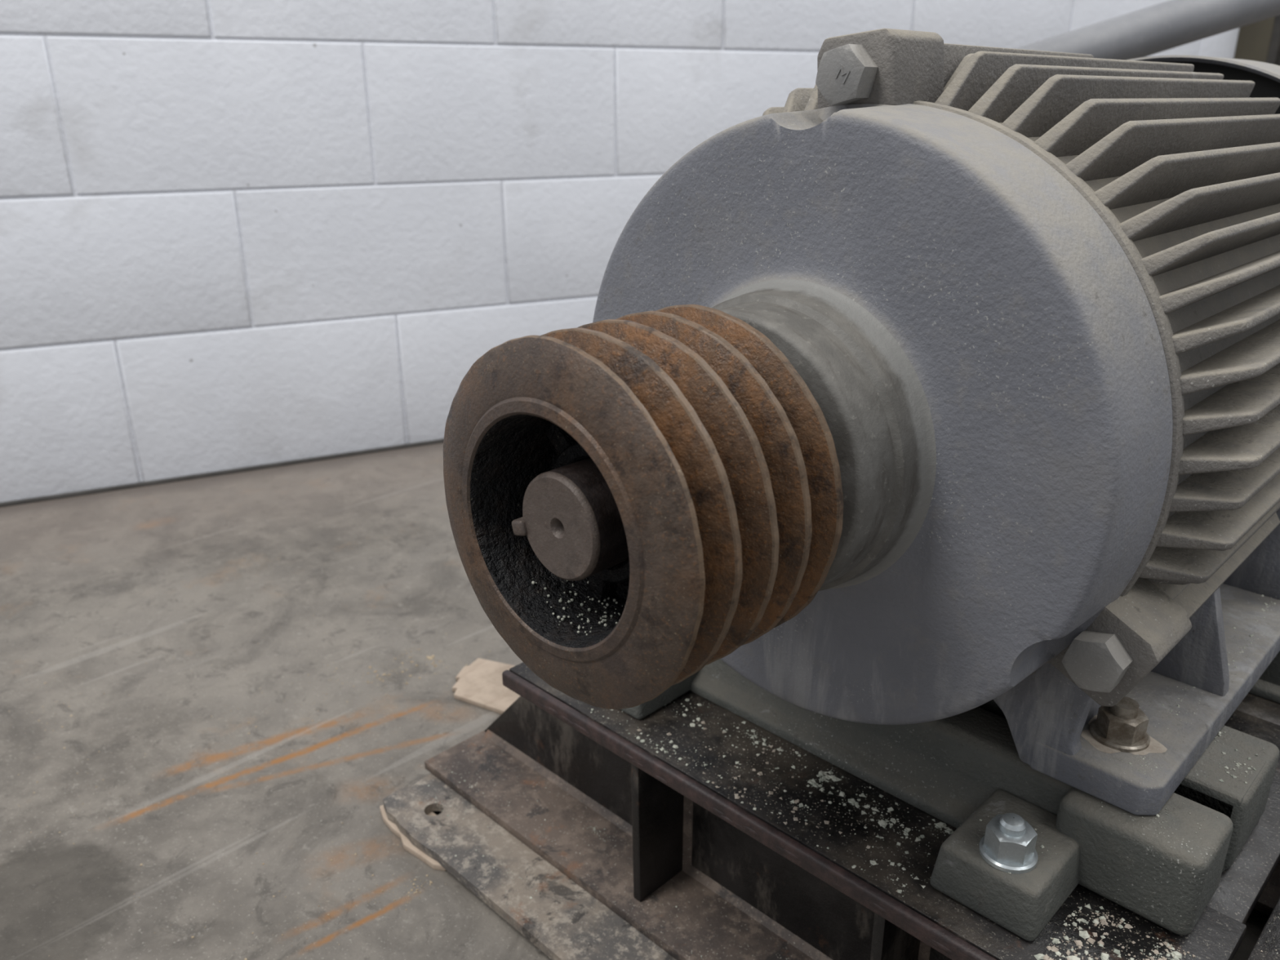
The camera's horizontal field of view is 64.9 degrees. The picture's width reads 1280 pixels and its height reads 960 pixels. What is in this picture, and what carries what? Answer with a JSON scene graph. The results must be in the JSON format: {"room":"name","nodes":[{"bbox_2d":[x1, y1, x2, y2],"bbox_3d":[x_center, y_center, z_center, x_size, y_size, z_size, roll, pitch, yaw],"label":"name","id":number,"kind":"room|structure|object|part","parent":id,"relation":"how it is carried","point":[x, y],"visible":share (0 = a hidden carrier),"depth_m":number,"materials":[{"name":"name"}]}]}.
{"room":"plant room","nodes":[
{"label":"plant room","id":0,"kind":"room"},
{"bbox_2d":[0,0,1239,502],"bbox_3d":[0.638,-1.624,2.238,9.862,2.850,0.105,-10,23,-24],"label":"wall","id":1,"kind":"structure","parent":0,"point":[233,233],"depth_m":1.95,"materials":[{"name":"white brick"}]},
{"bbox_2d":[0,438,444,506],"bbox_3d":[0.589,-0.266,2.667,9.400,0.008,0.008,-10,23,-24],"label":"baseboard","id":2,"kind":"structure","parent":1,"relation":"attached to","point":[437,441],"depth_m":2.00,"materials":[{"name":"grey"}]},
{"bbox_2d":[1233,14,1279,65],"bbox_3d":[1.942,-1.734,2.741,0.450,2.697,0.140,-10,23,-24],"label":"door frame","id":3,"kind":"structure","parent":1,"relation":"attached to","point":[1260,41],"depth_m":2.82,"materials":[{"name":"paint"}]},
{"bbox_2d":[0,442,1269,959],"bbox_3d":[1.860,0.305,1.258,7.100,0.053,10.500,19,28,41],"label":"floor","id":4,"kind":"structure","parent":0,"point":[180,579],"depth_m":1.24,"materials":[{"name":"concrete"}]},
{"bbox_2d":[452,657,519,714],"bbox_3d":[-0.159,0.265,1.279,0.174,0.006,0.101,11,24,27],"label":"scrap","id":5,"kind":"object","parent":4,"relation":"on","point":[479,683],"visible":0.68,"depth_m":1.28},
{"bbox_2d":[379,662,1279,959],"bbox_3d":[0.341,0.269,1.001,0.938,0.199,0.950,19,28,41],"label":"support frame","id":6,"kind":"object","parent":4,"relation":"on","point":[690,828],"visible":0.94,"depth_m":0.87,"materials":[{"name":"paint"}]},
{"bbox_3d":[0.064,0.404,0.891,0.737,0.010,0.233,19,28,41],"label":"plate","id":7,"kind":"part","parent":6,"relation":"part of","materials":[{"name":"grey metal"}]},
{"bbox_2d":[620,658,1279,941],"bbox_3d":[0.204,0.187,0.846,0.525,0.068,0.258,19,28,41],"label":"slide rail","id":8,"kind":"object","parent":6,"relation":"on","point":[1024,839],"visible":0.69,"depth_m":0.70,"materials":[{"name":"grey metal"}]},
{"bbox_2d":[1248,651,1279,702],"bbox_3d":[0.500,0.080,1.127,0.525,0.068,0.258,19,28,41],"label":"slide rail","id":9,"kind":"object","parent":6,"relation":"on","point":[1268,686],"visible":0.02,"depth_m":0.91,"materials":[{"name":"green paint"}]},
{"bbox_2d":[511,28,1279,815],"bbox_3d":[0.262,-0.109,0.872,0.582,0.495,0.973,19,28,41],"label":"motor","id":10,"kind":"object","parent":9,"relation":"on","point":[1027,302],"visible":0.74,"depth_m":0.60,"materials":[{"name":"metal"}]},
{"bbox_2d":[443,304,843,709],"bbox_3d":[-0.002,0.010,0.563,0.201,0.201,0.137,19,28,41],"label":"pulley","id":11,"kind":"object","parent":10,"relation":"attached to","point":[717,460],"visible":0.88,"depth_m":0.51,"materials":[{"name":"metal"}]},
{"bbox_2d":[1014,0,1279,59],"bbox_3d":[1.396,-0.634,1.736,2.454,1.360,0.194,-3,21,-7],"label":"pipe","id":12,"kind":"object","parent":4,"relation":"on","point":[1145,32],"visible":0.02,"depth_m":1.57,"materials":[{"name":"metal"}]}
]}

